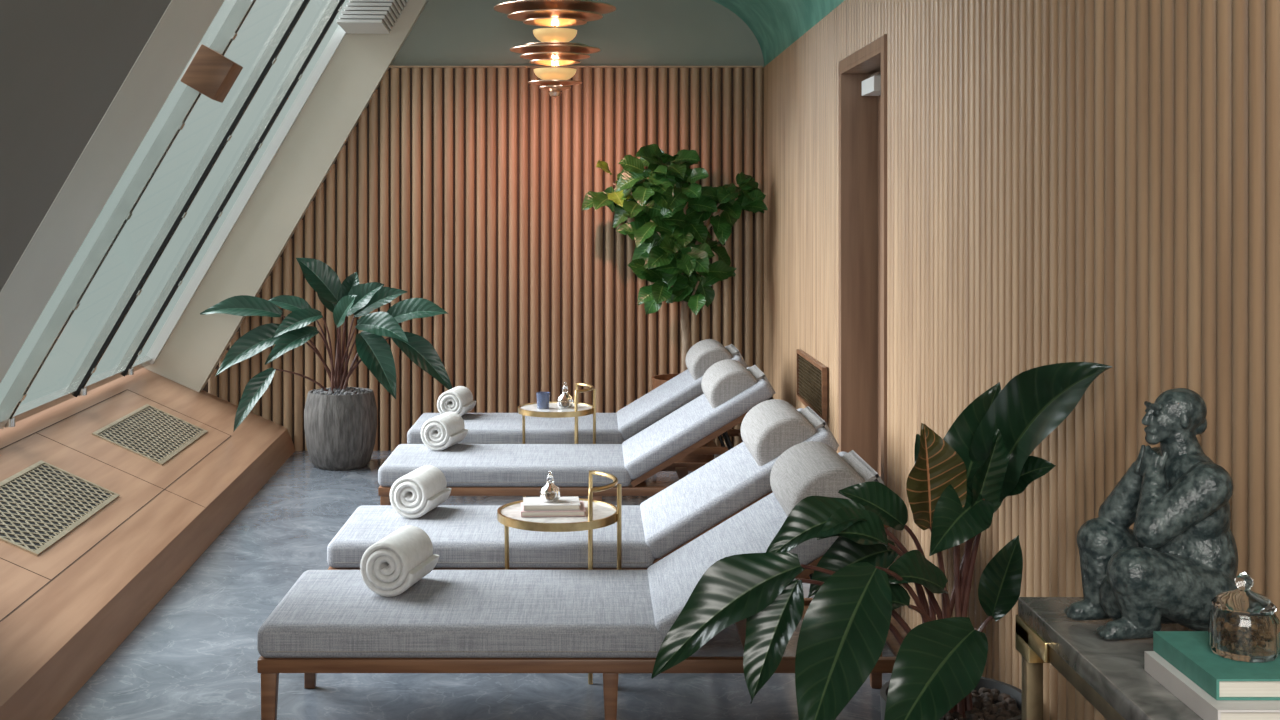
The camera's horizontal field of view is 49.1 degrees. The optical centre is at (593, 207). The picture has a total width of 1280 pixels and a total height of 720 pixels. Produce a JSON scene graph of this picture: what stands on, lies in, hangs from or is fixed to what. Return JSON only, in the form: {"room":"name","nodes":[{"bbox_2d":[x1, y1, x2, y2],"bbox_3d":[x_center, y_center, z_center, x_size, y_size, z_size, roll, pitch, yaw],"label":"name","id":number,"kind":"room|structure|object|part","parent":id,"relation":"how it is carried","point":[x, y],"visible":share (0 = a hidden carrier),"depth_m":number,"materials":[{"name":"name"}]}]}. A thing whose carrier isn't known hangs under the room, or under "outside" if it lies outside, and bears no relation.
{"room":"spa relaxation room","nodes":[
{"label":"spa relaxation room","id":0,"kind":"room"},
{"bbox_2d":[0,0,427,391],"bbox_3d":[-1.832,-0.140,4.258,2.084,2.940,11.500,0,0,-3],"label":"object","id":1,"kind":"object","parent":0,"point":[83,83],"visible":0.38,"depth_m":4.67,"materials":[{"name":"white paint"}]},
{"bbox_2d":[0,0,345,428],"bbox_3d":[-2.226,-0.250,7.490,1.599,2.700,5.000,0,0,-3],"label":"mullions","id":2,"kind":"object","parent":1,"relation":"attached to","point":[11,412],"depth_m":8.13,"materials":[{"name":"metal"}]},
{"bbox_3d":[-1.867,-0.655,6.845,0.255,0.265,0.230,0,0,-3],"label":"timber window bracket","id":3,"kind":"part","parent":2,"relation":"part of","materials":[{"name":"brown wood"}]},
{"bbox_2d":[336,0,407,33],"bbox_3d":[-1.494,-1.380,9.585,0.461,0.300,0.600,0,0,-3],"label":"window blind cassette","id":4,"kind":"object","parent":2,"relation":"attached to","point":[359,16],"visible":1,"depth_m":9.30,"materials":[{"name":"white plastic"}]},
{"bbox_2d":[304,387,376,469],"bbox_3d":[-1.700,1.480,9.400,0.480,0.500,0.480,0,0,0],"label":"planter","id":5,"kind":"object","parent":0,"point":[340,423],"depth_m":9.21,"materials":[{"name":"grey ceramic"}]},
{"bbox_2d":[52,450,894,719],"bbox_3d":[-0.500,1.780,4.350,4.200,0.100,11.700,0,0,0],"label":"floor","id":6,"kind":"structure","parent":0,"point":[195,655],"depth_m":5.19,"materials":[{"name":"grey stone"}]},
{"bbox_2d":[0,368,294,719],"bbox_3d":[-2.354,1.411,4.228,1.100,0.638,11.500,0,0,-3],"label":"window bench","id":7,"kind":"object","parent":6,"relation":"on","point":[109,494],"visible":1,"depth_m":6.67,"materials":[{"name":"brown wood"}]},
{"bbox_2d":[200,258,451,469],"bbox_3d":[-1.765,1.030,9.330,1.685,1.400,0.647,0,0,0],"label":"philodendron","id":8,"kind":"object","parent":6,"relation":"on","point":[340,420],"visible":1,"depth_m":9.24,"materials":[{"name":"green plant"}]},
{"bbox_2d":[518,383,595,496],"bbox_3d":[-0.213,1.375,8.010,0.447,0.710,0.438,0,0,0],"label":"round side table","id":9,"kind":"object","parent":6,"relation":"on","point":[578,409],"visible":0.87,"depth_m":7.93,"materials":[{"name":"metal"}]},
{"bbox_2d":[536,392,549,408],"bbox_3d":[-0.290,1.097,7.980,0.080,0.090,0.080,0,0,0],"label":"glass tumbler","id":10,"kind":"object","parent":9,"relation":"on","point":[543,398],"visible":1,"depth_m":7.95,"materials":[{"name":"blue"}]},
{"bbox_2d":[557,382,573,407],"bbox_3d":[-0.165,1.069,8.020,0.098,0.145,0.094,0,0,0],"label":"glass decanter","id":11,"kind":"object","parent":9,"relation":"on","point":[564,400],"visible":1,"depth_m":7.99,"materials":[{"name":"white"}]},
{"bbox_2d":[497,470,621,684],"bbox_3d":[-0.131,1.375,5.272,0.466,0.710,0.458,0,0,0],"label":"round side table","id":12,"kind":"object","parent":6,"relation":"on","point":[599,514],"visible":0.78,"depth_m":5.16,"materials":[{"name":"metal"}]},
{"bbox_2d":[521,497,585,516],"bbox_3d":[-0.155,1.121,5.262,0.240,0.040,0.170,0,0,-3],"label":"book stack","id":13,"kind":"object","parent":12,"relation":"on","point":[530,506],"visible":0.99,"depth_m":5.19,"materials":[{"name":"white paper"}]},
{"bbox_2d":[540,470,559,501],"bbox_3d":[-0.165,1.042,5.260,0.078,0.116,0.075,0,0,0],"label":"glass decanter","id":14,"kind":"object","parent":13,"relation":"on","point":[549,492],"visible":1,"depth_m":5.24,"materials":[{"name":"white"}]},
{"bbox_2d":[378,359,775,504],"bbox_3d":[-0.044,1.279,7.419,2.108,0.902,0.712,0,0,0],"label":"sun lounger","id":15,"kind":"object","parent":6,"relation":"on","point":[731,389],"visible":0.66,"depth_m":7.08,"materials":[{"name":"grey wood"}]},
{"bbox_2d":[421,412,467,450],"bbox_3d":[-0.814,1.216,7.630,0.186,0.176,0.280,0,0,14],"label":"rolled towel","id":16,"kind":"object","parent":15,"relation":"on","point":[440,432],"visible":1,"depth_m":7.51,"materials":[{"name":"fabric"}]},
{"bbox_3d":[-0.453,1.359,7.420,1.285,0.109,0.710,0,0,0],"label":"mattress","id":17,"kind":"part","parent":15,"relation":"part of","materials":[{"name":"grey fabric"}]},
{"bbox_3d":[-0.040,1.571,7.420,2.100,0.318,0.700,0,0,0],"label":"frame","id":18,"kind":"part","parent":15,"relation":"part of","materials":[{"name":"brown wood"}]},
{"bbox_2d":[622,367,772,479],"bbox_3d":[0.531,1.127,7.420,0.758,0.498,0.710,0,0,0],"label":"backrest cushion","id":19,"kind":"object","parent":15,"relation":"on","point":[726,399],"depth_m":7.09,"materials":[{"name":"grey fabric"}]},
{"bbox_3d":[0.550,1.184,7.420,0.735,0.458,0.680,0,0,0],"label":"backrest frame","id":20,"kind":"part","parent":15,"relation":"part of","materials":[{"name":"grey fabric"}]},
{"bbox_2d":[407,339,747,454],"bbox_3d":[-0.054,1.279,8.599,2.108,0.902,0.712,0,0,0],"label":"sun lounger","id":21,"kind":"object","parent":6,"relation":"on","point":[483,428],"visible":0.38,"depth_m":8.32,"materials":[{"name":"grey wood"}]},
{"bbox_2d":[437,386,475,415],"bbox_3d":[-0.858,1.216,8.752,0.186,0.176,0.280,0,0,10],"label":"rolled towel","id":22,"kind":"object","parent":21,"relation":"on","point":[459,399],"visible":0.96,"depth_m":8.63,"materials":[{"name":"fabric"}]},
{"bbox_3d":[-0.463,1.359,8.600,1.285,0.109,0.710,0,0,0],"label":"mattress","id":23,"kind":"part","parent":21,"relation":"part of","materials":[{"name":"grey fabric"}]},
{"bbox_2d":[617,346,745,440],"bbox_3d":[0.521,1.127,8.600,0.758,0.498,0.710,0,0,0],"label":"backrest cushion","id":24,"kind":"object","parent":21,"relation":"on","point":[685,387],"depth_m":8.32,"materials":[{"name":"grey fabric"}]},
{"bbox_3d":[-0.050,1.571,8.600,2.100,0.318,0.700,0,0,0],"label":"frame","id":25,"kind":"part","parent":21,"relation":"part of","materials":[{"name":"brown wood"}]},
{"bbox_2d":[257,441,906,719],"bbox_3d":[-0.007,1.279,4.724,2.108,0.902,0.712,0,0,0],"label":"sun lounger","id":26,"kind":"object","parent":6,"relation":"on","point":[610,623],"visible":0.78,"depth_m":4.46,"materials":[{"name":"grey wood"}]},
{"bbox_2d":[360,526,438,596],"bbox_3d":[-0.666,1.212,4.811,0.194,0.184,0.280,0,0,13],"label":"rolled towel","id":27,"kind":"object","parent":26,"relation":"on","point":[390,566],"visible":1,"depth_m":4.70,"materials":[{"name":"fabric"}]},
{"bbox_3d":[-0.415,1.359,4.725,1.285,0.109,0.710,0,0,0],"label":"mattress","id":28,"kind":"part","parent":26,"relation":"part of","materials":[{"name":"grey fabric"}]},
{"bbox_3d":[-0.003,1.571,4.725,2.100,0.318,0.700,0,0,0],"label":"frame","id":29,"kind":"part","parent":26,"relation":"part of","materials":[{"name":"brown wood"}]},
{"bbox_2d":[647,451,877,639],"bbox_3d":[0.568,1.127,4.725,0.758,0.498,0.710,0,0,0],"label":"backrest cushion","id":30,"kind":"object","parent":26,"relation":"on","point":[671,580],"depth_m":4.66,"materials":[{"name":"grey fabric"}]},
{"bbox_3d":[0.587,1.184,4.725,0.735,0.458,0.680,0,0,0],"label":"backrest frame","id":31,"kind":"part","parent":26,"relation":"part of","materials":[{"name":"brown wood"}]},
{"bbox_2d":[327,399,838,579],"bbox_3d":[0.003,1.279,5.819,2.108,0.902,0.712,0,0,0],"label":"sun lounger","id":32,"kind":"object","parent":6,"relation":"on","point":[464,537],"visible":0.56,"depth_m":5.54,"materials":[{"name":"grey fabric"}]},
{"bbox_2d":[390,465,450,518],"bbox_3d":[-0.741,1.214,5.991,0.190,0.180,0.280,0,0,13],"label":"rolled towel","id":33,"kind":"object","parent":32,"relation":"on","point":[416,493],"visible":1,"depth_m":5.88,"materials":[{"name":"fabric"}]},
{"bbox_3d":[-0.406,1.359,5.820,1.285,0.109,0.710,0,0,0],"label":"mattress","id":34,"kind":"part","parent":32,"relation":"part of","materials":[{"name":"grey fabric"}]},
{"bbox_3d":[0.007,1.571,5.820,2.100,0.318,0.700,0,0,0],"label":"frame","id":35,"kind":"part","parent":32,"relation":"part of","materials":[{"name":"brown wood"}]},
{"bbox_3d":[0.597,1.184,5.820,0.735,0.458,0.680,0,0,0],"label":"backrest frame","id":36,"kind":"part","parent":32,"relation":"part of","materials":[{"name":"brown wood"}]},
{"bbox_2d":[640,408,837,558],"bbox_3d":[0.578,1.127,5.820,0.758,0.498,0.710,0,0,0],"label":"backrest cushion","id":37,"kind":"object","parent":32,"relation":"on","point":[735,480],"depth_m":5.54,"materials":[{"name":"grey fabric"}]},
{"bbox_2d":[582,144,767,462],"bbox_3d":[0.536,0.647,9.453,1.242,2.165,0.653,0,0,0],"label":"fig tree","id":38,"kind":"object","parent":6,"relation":"on","point":[673,242],"visible":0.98,"depth_m":9.36,"materials":[{"name":"green plant"}]},
{"bbox_3d":[0.620,1.440,9.500,0.460,0.580,0.460,0,0,0],"label":"planter","id":39,"kind":"part","parent":38,"relation":"part of","materials":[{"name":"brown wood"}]},
{"bbox_2d":[651,362,1111,719],"bbox_3d":[0.656,1.041,3.533,1.028,1.378,0.835,0,0,0],"label":"plant","id":40,"kind":"object","parent":6,"relation":"on","point":[956,483],"visible":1,"depth_m":3.49,"materials":[{"name":"green plant"}]},
{"bbox_3d":[0.970,1.520,3.750,0.400,0.420,0.400,0,0,0],"label":"planter","id":41,"kind":"part","parent":40,"relation":"part of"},
{"bbox_2d":[1015,597,1202,719],"bbox_3d":[0.989,1.230,1.867,0.393,1.000,1.534,0,0,0],"label":"console table","id":42,"kind":"object","parent":6,"relation":"on","point":[1111,675],"visible":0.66,"depth_m":2.34,"materials":[{"name":"grey stone"}]},
{"bbox_2d":[1064,388,1237,639],"bbox_3d":[0.977,0.521,2.437,0.272,0.414,0.233,0,0,-8],"label":"figure statue","id":43,"kind":"object","parent":42,"relation":"on","point":[1180,552],"visible":0.95,"depth_m":2.37,"materials":[{"name":"stone"}]},
{"bbox_2d":[1144,631,1279,719],"bbox_3d":[1.009,0.699,2.082,0.280,0.060,0.263,0,0,0],"label":"books","id":44,"kind":"object","parent":42,"relation":"on","point":[1214,686],"visible":0.95,"depth_m":2.03,"materials":[{"name":"green paper"}]},
{"bbox_2d":[1208,572,1279,662],"bbox_3d":[0.975,0.607,2.100,0.099,0.122,0.096,0,0,0],"label":"jar","id":45,"kind":"object","parent":44,"relation":"on","point":[1244,625],"visible":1,"depth_m":2.07,"materials":[{"name":"clear glass"}]},
{"bbox_2d":[203,0,763,450],"bbox_3d":[-0.885,0.080,10.053,4.570,3.300,0.195,0,0,0],"label":"wall","id":46,"kind":"structure","parent":0,"point":[461,185],"depth_m":9.97,"materials":[{"name":"brown wood"}]},
{"bbox_2d":[712,0,843,66],"bbox_3d":[-0.125,-1.325,4.325,3.250,0.650,11.650,0,0,0],"label":"ceiling","id":47,"kind":"structure","parent":0,"point":[776,25],"depth_m":8.95,"materials":[{"name":"green paint"}]},
{"bbox_2d":[494,0,615,96],"bbox_3d":[-0.245,-1.122,8.800,0.770,0.854,0.770,0,0,0],"label":"pendant lamp","id":48,"kind":"object","parent":47,"relation":"hanging from","point":[554,49],"visible":1,"depth_m":8.68,"materials":[{"name":"brown metal"}]},
{"bbox_2d":[764,0,1279,719],"bbox_3d":[1.352,0.365,4.325,0.296,2.730,11.650,0,0,0],"label":"wall","id":49,"kind":"structure","parent":0,"point":[1094,181],"depth_m":3.68,"materials":[{"name":"brown wood"}]},
{"bbox_2d":[796,349,826,421],"bbox_3d":[1.187,0.960,7.660,0.026,0.280,0.920,0,0,0],"label":"air vent","id":50,"kind":"object","parent":49,"relation":"in","point":[811,375],"visible":0.99,"depth_m":7.60,"materials":[{"name":"brown wood"}]},
{"bbox_2d":[839,35,886,534],"bbox_3d":[1.309,0.507,6.320,0.222,2.445,1.070,0,0,0],"label":"door","id":51,"kind":"structure","parent":49,"relation":"in","point":[862,74],"depth_m":6.79,"materials":[{"name":"brown wood"}]}
]}

